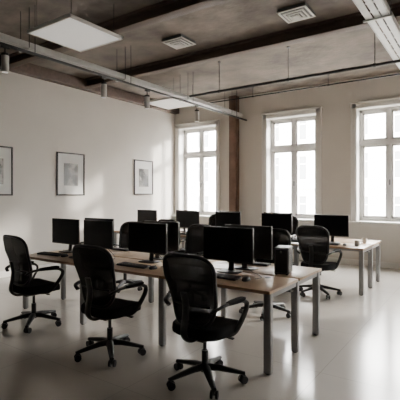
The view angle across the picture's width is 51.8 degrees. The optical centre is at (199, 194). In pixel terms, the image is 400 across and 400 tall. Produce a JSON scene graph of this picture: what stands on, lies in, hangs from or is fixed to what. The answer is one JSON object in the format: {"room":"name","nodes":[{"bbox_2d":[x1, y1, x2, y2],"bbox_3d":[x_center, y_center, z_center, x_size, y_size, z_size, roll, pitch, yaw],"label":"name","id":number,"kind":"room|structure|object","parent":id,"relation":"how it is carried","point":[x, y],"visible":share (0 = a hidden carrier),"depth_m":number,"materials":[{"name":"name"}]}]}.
{"room":"computer lab","nodes":[
{"label":"computer lab","id":0,"kind":"room"},
{"bbox_2d":[0,69,174,271],"bbox_3d":[-4.167,-0.520,7.508,0.300,4.180,12.300,0,0,35],"label":"wall","id":1,"kind":"structure","parent":0,"point":[40,119],"depth_m":9.23,"materials":[{"name":"paint"}]},
{"bbox_2d":[0,146,12,195],"bbox_3d":[-3.846,-0.460,7.680,0.030,0.940,0.750,0,0,35],"label":"framed picture","id":2,"kind":"object","parent":1,"relation":"attached to","point":[6,153],"visible":1,"depth_m":7.89,"materials":[{"name":"white paper"}]},
{"bbox_2d":[0,263,72,277],"bbox_3d":[-4.037,1.510,7.417,0.018,0.120,11.600,0,0,35],"label":"baseboard","id":3,"kind":"structure","parent":1,"relation":"attached to","point":[3,274],"depth_m":8.38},
{"bbox_2d":[56,152,84,194],"bbox_3d":[-2.852,-0.460,9.115,0.030,0.940,0.740,0,0,35],"label":"framed picture","id":4,"kind":"object","parent":1,"relation":"attached to","point":[70,167],"visible":1,"depth_m":9.10,"materials":[{"name":"white paper"}]},
{"bbox_2d":[0,55,178,113],"bbox_3d":[-3.970,-2.490,7.371,0.170,0.220,11.580,0,0,35],"label":"beam","id":5,"kind":"structure","parent":1,"relation":"attached to","point":[31,70],"depth_m":9.00,"materials":[{"name":"grey metal"}]},
{"bbox_2d":[134,159,152,194],"bbox_3d":[-1.509,-0.470,11.055,0.030,0.920,0.740,0,0,35],"label":"framed picture","id":6,"kind":"object","parent":1,"relation":"attached to","point":[143,169],"visible":1,"depth_m":11.04,"materials":[{"name":"white paper"}]},
{"bbox_2d":[0,259,399,399],"bbox_3d":[0.539,1.670,4.248,11.750,0.200,12.400,0,0,35],"label":"floor","id":7,"kind":"structure","parent":0,"point":[355,354],"depth_m":4.19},
{"bbox_2d":[1,234,63,333],"bbox_3d":[-2.022,1.015,5.011,0.673,1.109,0.684,0,0,39],"label":"office chair","id":8,"kind":"object","parent":7,"relation":"on","point":[22,282],"visible":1,"depth_m":4.81,"materials":[{"name":"black fabric"}]},
{"bbox_2d":[72,244,147,366],"bbox_3d":[-0.900,1.015,4.086,0.673,1.109,0.684,0,0,33],"label":"office chair","id":9,"kind":"object","parent":7,"relation":"on","point":[94,265],"visible":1,"depth_m":3.87,"materials":[{"name":"black fabric"}]},
{"bbox_2d":[113,221,142,292],"bbox_3d":[-1.248,1.015,6.916,0.673,1.109,0.684,0,0,25],"label":"office chair","id":10,"kind":"object","parent":7,"relation":"on","point":[124,229],"visible":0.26,"depth_m":7.15,"materials":[{"name":"black plastic"}]},
{"bbox_2d":[23,248,320,374],"bbox_3d":[-0.554,1.200,5.164,3.746,0.740,1.363,0,0,35],"label":"office desk","id":11,"kind":"object","parent":7,"relation":"on","point":[271,285],"visible":0.64,"depth_m":4.29,"materials":[{"name":"brown wood"}]},
{"bbox_2d":[37,251,63,256],"bbox_3d":[-2.066,0.816,5.712,0.440,0.026,0.135,0,0,31],"label":"keyboard","id":12,"kind":"object","parent":11,"relation":"on","point":[43,252],"visible":0.97,"depth_m":5.67,"materials":[{"name":"black plastic"}]},
{"bbox_2d":[52,218,79,252],"bbox_3d":[-1.925,0.587,6.003,0.600,0.485,0.190,0,0,35],"label":"computer monitor","id":13,"kind":"object","parent":11,"relation":"on","point":[64,231],"visible":0.94,"depth_m":5.95,"materials":[{"name":"black plastic"}]},
{"bbox_2d":[84,220,112,248],"bbox_3d":[-1.356,0.587,5.609,0.600,0.485,0.190,0,0,38],"label":"computer monitor","id":14,"kind":"object","parent":11,"relation":"on","point":[96,232],"visible":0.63,"depth_m":5.54,"materials":[{"name":"black plastic"}]},
{"bbox_2d":[85,218,113,243],"bbox_3d":[-1.522,0.587,6.090,0.600,0.485,0.190,0,0,33],"label":"computer monitor","id":15,"kind":"object","parent":11,"relation":"on","point":[100,219],"visible":0.11,"depth_m":6.04,"materials":[{"name":"black plastic"}]},
{"bbox_2d":[112,247,128,250],"bbox_3d":[-1.224,0.816,6.224,0.440,0.026,0.135,0,0,37],"label":"keyboard","id":16,"kind":"object","parent":11,"relation":"on","point":[114,248],"visible":0.77,"depth_m":6.16,"materials":[{"name":"black plastic"}]},
{"bbox_2d":[116,262,150,268],"bbox_3d":[-0.770,0.816,4.790,0.440,0.026,0.135,0,0,36],"label":"keyboard","id":17,"kind":"object","parent":11,"relation":"on","point":[127,264],"visible":0.98,"depth_m":4.76,"materials":[{"name":"black plastic"}]},
{"bbox_2d":[129,222,166,263],"bbox_3d":[-0.627,0.587,5.105,0.600,0.485,0.190,0,0,33],"label":"computer monitor","id":18,"kind":"object","parent":11,"relation":"on","point":[151,238],"visible":0.98,"depth_m":5.05,"materials":[{"name":"black plastic"}]},
{"bbox_2d":[144,220,178,259],"bbox_3d":[-0.533,0.587,5.380,0.600,0.485,0.190,0,0,37],"label":"computer monitor","id":19,"kind":"object","parent":11,"relation":"on","point":[172,227],"visible":0.34,"depth_m":5.26,"materials":[{"name":"black plastic"}]},
{"bbox_2d":[108,249,261,278],"bbox_3d":[-0.345,0.783,4.846,2.421,0.091,0.337,0,0,35],"label":"cable","id":20,"kind":"object","parent":11,"relation":"on","point":[108,249],"visible":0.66,"depth_m":4.45,"materials":[{"name":"black plastic"}]},
{"bbox_2d":[203,226,253,273],"bbox_3d":[0.318,0.587,4.450,0.600,0.485,0.190,0,0,32],"label":"computer monitor","id":21,"kind":"object","parent":11,"relation":"on","point":[231,244],"visible":0.98,"depth_m":4.40,"materials":[{"name":"black plastic"}]},
{"bbox_2d":[216,273,241,280],"bbox_3d":[0.201,0.816,4.155,0.440,0.026,0.135,0,0,37],"label":"keyboard","id":22,"kind":"object","parent":11,"relation":"on","point":[219,275],"visible":0.61,"depth_m":4.07,"materials":[{"name":"black plastic"}]},
{"bbox_2d":[242,276,250,281],"bbox_3d":[0.446,0.810,3.983,0.062,0.039,0.111,0,0,43],"label":"computer mouse","id":23,"kind":"object","parent":11,"relation":"on","point":[244,279],"visible":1,"depth_m":3.95,"materials":[{"name":"black plastic"}]},
{"bbox_2d":[225,224,271,270],"bbox_3d":[0.520,0.587,4.651,0.600,0.485,0.190,0,0,35],"label":"computer monitor","id":24,"kind":"object","parent":11,"relation":"on","point":[262,235],"visible":0.52,"depth_m":4.55,"materials":[{"name":"black plastic"}]},
{"bbox_2d":[234,262,270,265],"bbox_3d":[0.625,0.816,4.943,0.440,0.026,0.135,0,0,33],"label":"keyboard","id":25,"kind":"object","parent":11,"relation":"on","point":[254,263],"visible":0.51,"depth_m":4.84,"materials":[{"name":"black plastic"}]},
{"bbox_2d":[274,245,292,274],"bbox_3d":[0.886,0.688,4.368,0.152,0.282,0.249,0,0,23],"label":"computer","id":26,"kind":"object","parent":11,"relation":"on","point":[283,254],"visible":1,"depth_m":4.27,"materials":[{"name":"black plastic"}]},
{"bbox_2d":[158,219,185,253],"bbox_3d":[-0.507,1.015,8.168,0.673,1.109,0.684,0,0,31],"label":"office chair","id":27,"kind":"object","parent":7,"relation":"on","point":[168,220],"visible":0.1,"depth_m":7.89,"materials":[{"name":"black plastic"}]},
{"bbox_2d":[167,224,209,293],"bbox_3d":[-0.148,1.015,6.295,0.673,1.109,0.684,0,0,40],"label":"office chair","id":28,"kind":"object","parent":7,"relation":"on","point":[194,234],"visible":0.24,"depth_m":6.55,"materials":[{"name":"black fabric"}]},
{"bbox_2d":[163,252,248,399],"bbox_3d":[0.034,1.015,3.502,0.673,1.109,0.684,0,0,37],"label":"office chair","id":29,"kind":"object","parent":7,"relation":"on","point":[191,280],"visible":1,"depth_m":3.29,"materials":[{"name":"black fabric"}]},
{"bbox_2d":[208,214,214,225],"bbox_3d":[0.323,1.015,9.924,0.673,1.109,0.684,0,0,35],"label":"office chair","id":30,"kind":"object","parent":7,"relation":"on","point":[212,217],"visible":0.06,"depth_m":10.24,"materials":[{"name":"black fabric"}]},
{"bbox_2d":[229,95,238,210],"bbox_3d":[0.902,-0.517,10.894,0.240,4.175,0.220,0,0,35],"label":"steel column","id":31,"kind":"structure","parent":7,"relation":"on","point":[233,122],"depth_m":10.82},
{"bbox_2d":[114,229,380,295],"bbox_3d":[0.628,1.200,8.505,5.546,0.740,1.343,0,0,35],"label":"office desk","id":32,"kind":"object","parent":7,"relation":"on","point":[368,247],"visible":0.23,"depth_m":6.93,"materials":[{"name":"brown wood"}]},
{"bbox_2d":[137,210,156,222],"bbox_3d":[-1.206,0.587,9.605,0.600,0.485,0.190,0,0,35],"label":"computer monitor","id":33,"kind":"object","parent":32,"relation":"on","point":[142,215],"visible":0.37,"depth_m":9.56,"materials":[{"name":"black plastic"}]},
{"bbox_2d":[176,210,197,231],"bbox_3d":[-0.329,0.587,9.362,0.600,0.485,0.190,0,0,35],"label":"computer monitor","id":34,"kind":"object","parent":32,"relation":"on","point":[184,229],"visible":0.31,"depth_m":9.33,"materials":[{"name":"black plastic"}]},
{"bbox_2d":[177,211,199,232],"bbox_3d":[-0.236,0.587,8.934,0.600,0.485,0.190,0,0,35],"label":"computer monitor","id":35,"kind":"object","parent":32,"relation":"on","point":[185,219],"visible":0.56,"depth_m":8.89,"materials":[{"name":"black plastic"}]},
{"bbox_2d":[215,212,240,226],"bbox_3d":[0.587,0.587,8.363,0.600,0.485,0.190,0,0,37],"label":"computer monitor","id":36,"kind":"object","parent":32,"relation":"on","point":[221,218],"visible":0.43,"depth_m":8.32,"materials":[{"name":"black plastic"}]},
{"bbox_2d":[262,213,291,233],"bbox_3d":[1.456,0.587,7.761,0.600,0.485,0.190,0,0,33],"label":"computer monitor","id":37,"kind":"object","parent":32,"relation":"on","point":[276,220],"visible":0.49,"depth_m":7.69,"materials":[{"name":"black plastic"}]},
{"bbox_2d":[264,212,292,231],"bbox_3d":[1.513,0.587,8.087,0.600,0.485,0.190,0,0,35],"label":"computer monitor","id":38,"kind":"object","parent":32,"relation":"on","point":[264,212],"visible":0.08,"depth_m":7.97,"materials":[{"name":"black plastic"}]},
{"bbox_2d":[291,235,297,241],"bbox_3d":[1.724,0.770,7.320,0.190,0.118,0.219,0,0,30],"label":"desk phone","id":39,"kind":"object","parent":32,"relation":"on","point":[293,238],"visible":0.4,"depth_m":7.27,"materials":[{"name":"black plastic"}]},
{"bbox_2d":[314,214,348,242],"bbox_3d":[2.296,0.587,7.180,0.600,0.485,0.190,0,0,35],"label":"computer monitor","id":40,"kind":"object","parent":32,"relation":"on","point":[336,225],"visible":0.73,"depth_m":7.10,"materials":[{"name":"black plastic"}]},
{"bbox_2d":[354,240,361,245],"bbox_3d":[2.570,0.784,6.720,0.101,0.090,0.080,0,0,-14],"label":"coffee mug","id":41,"kind":"object","parent":32,"relation":"on","point":[356,242],"visible":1,"depth_m":6.70,"materials":[{"name":"white ceramic"}]},
{"bbox_2d":[361,237,366,242],"bbox_3d":[2.848,0.784,7.138,0.101,0.090,0.080,0,0,-43],"label":"coffee mug","id":42,"kind":"object","parent":32,"relation":"on","point":[363,239],"visible":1,"depth_m":7.12,"materials":[{"name":"white ceramic"}]},
{"bbox_2d":[239,228,290,320],"bbox_3d":[0.889,1.015,5.435,0.673,1.109,0.684,0,0,29],"label":"office chair","id":43,"kind":"object","parent":7,"relation":"on","point":[279,236],"visible":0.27,"depth_m":5.60,"materials":[{"name":"black plastic"}]},
{"bbox_2d":[290,216,298,265],"bbox_3d":[1.802,1.015,8.899,0.673,1.109,0.684,0,0,35],"label":"office chair","id":44,"kind":"object","parent":7,"relation":"on","point":[295,219],"visible":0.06,"depth_m":8.98,"materials":[{"name":"black plastic"}]},
{"bbox_2d":[296,225,341,298],"bbox_3d":[1.863,1.015,6.529,0.673,1.109,0.684,0,0,39],"label":"office chair","id":45,"kind":"object","parent":7,"relation":"on","point":[313,240],"visible":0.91,"depth_m":6.31,"materials":[{"name":"black fabric"}]},
{"bbox_2d":[0,0,399,101],"bbox_3d":[0.539,-2.760,4.248,11.750,0.300,12.400,0,0,35],"label":"ceiling","id":46,"kind":"structure","parent":0,"point":[231,21],"depth_m":7.19,"materials":[{"name":"concrete"}]},
{"bbox_2d":[27,4,122,51],"bbox_3d":[-1.667,-2.368,5.533,0.880,0.480,0.880,0,0,35],"label":"panel light","id":47,"kind":"object","parent":46,"relation":"hanging from","point":[71,31],"visible":1,"depth_m":5.44,"materials":[{"name":"white plastic"}]},
{"bbox_2d":[9,0,229,67],"bbox_3d":[0.926,-2.515,4.650,10.968,0.185,0.170,0,0,35],"label":"ceiling beam","id":48,"kind":"structure","parent":46,"relation":"attached to","point":[164,10],"depth_m":5.82,"materials":[{"name":"black metal"}]},
{"bbox_2d":[0,7,241,116],"bbox_3d":[-1.613,-2.317,7.016,0.250,0.583,9.300,0,0,35],"label":"cable tray","id":49,"kind":"object","parent":46,"relation":"attached to","point":[4,38],"visible":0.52,"depth_m":6.81,"materials":[{"name":"grey metal"}]},
{"bbox_2d":[0,5,246,121],"bbox_3d":[-1.415,-2.091,6.879,0.096,1.033,9.200,0,0,35],"label":"track light","id":50,"kind":"object","parent":46,"relation":"hanging from","point":[4,56],"visible":1,"depth_m":6.63,"materials":[{"name":"grey metal"}]},
{"bbox_2d":[144,78,194,109],"bbox_3d":[-0.676,-2.368,9.651,0.900,0.480,0.900,0,0,35],"label":"panel light","id":51,"kind":"object","parent":46,"relation":"hanging from","point":[168,103],"visible":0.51,"depth_m":9.61,"materials":[{"name":"white plastic"}]},
{"bbox_2d":[162,34,195,49],"bbox_3d":[-0.355,-2.563,6.936,0.420,0.090,0.420,0,0,35],"label":"ceiling vent","id":52,"kind":"object","parent":46,"relation":"in","point":[179,41],"visible":1,"depth_m":6.87,"materials":[{"name":"white metal"}]},
{"bbox_2d":[85,2,399,87],"bbox_3d":[1.979,-2.515,6.171,10.968,0.185,0.170,0,0,35],"label":"ceiling beam","id":53,"kind":"structure","parent":46,"relation":"attached to","point":[351,22],"depth_m":6.87,"materials":[{"name":"black metal"}]},
{"bbox_2d":[165,73,399,109],"bbox_3d":[3.523,-2.483,8.386,10.945,0.250,0.060,0,0,35],"label":"ceiling pipe","id":54,"kind":"object","parent":46,"relation":"hanging from","point":[328,84],"depth_m":9.09,"materials":[{"name":"metal"}]},
{"bbox_2d":[189,33,399,96],"bbox_3d":[3.322,-2.302,6.032,8.595,0.612,0.066,0,0,35],"label":"ceiling pipe","id":55,"kind":"object","parent":46,"relation":"hanging from","point":[374,64],"depth_m":7.15,"materials":[{"name":"metal"}]},
{"bbox_2d":[277,2,315,23],"bbox_3d":[1.368,-2.563,5.840,0.420,0.090,0.420,0,0,35],"label":"ceiling vent","id":56,"kind":"object","parent":46,"relation":"in","point":[301,11],"visible":1,"depth_m":5.77,"materials":[{"name":"white metal"}]},
{"bbox_2d":[352,0,399,68],"bbox_3d":[1.898,-2.346,4.585,0.330,0.523,9.300,0,0,35],"label":"cable tray","id":57,"kind":"object","parent":46,"relation":"attached to","point":[380,12],"visible":0.92,"depth_m":5.04,"materials":[{"name":"white metal"}]},
{"bbox_2d":[175,72,399,262],"bbox_3d":[3.950,-0.520,9.173,11.150,4.180,0.380,0,0,35],"label":"wall","id":58,"kind":"structure","parent":0,"point":[335,100],"depth_m":9.64,"materials":[{"name":"paint"}]},
{"bbox_2d":[173,119,220,217],"bbox_3d":[-0.016,-0.725,11.816,1.580,2.705,0.470,0,0,35],"label":"window","id":59,"kind":"structure","parent":58,"relation":"in","point":[182,155],"depth_m":11.95,"materials":[{"name":"paint"}]},
{"bbox_2d":[179,245,399,268],"bbox_3d":[3.845,1.510,9.004,11.120,0.120,0.018,0,0,35],"label":"baseboard","id":60,"kind":"structure","parent":58,"relation":"attached to","point":[330,259],"depth_m":9.23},
{"bbox_2d":[349,97,399,224],"bbox_3d":[4.103,-0.725,8.964,1.580,2.705,0.470,0,0,35],"label":"window","id":61,"kind":"structure","parent":58,"relation":"in","point":[358,143],"depth_m":9.22,"materials":[{"name":"paint"}]},
{"label":"outside","id":62,"kind":"structure","parent":0,"visible":0},
{"bbox_3d":[14.232,5.920,20.554,90.000,0.300,30.000,0,0,35],"label":"ground","id":63,"kind":"structure","parent":62,"visible":0},
{"bbox_2d":[188,106,399,221],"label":"windows","id":64,"kind":"structure","parent":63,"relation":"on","point":[375,124],"depth_m":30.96,"materials":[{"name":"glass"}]}
]}

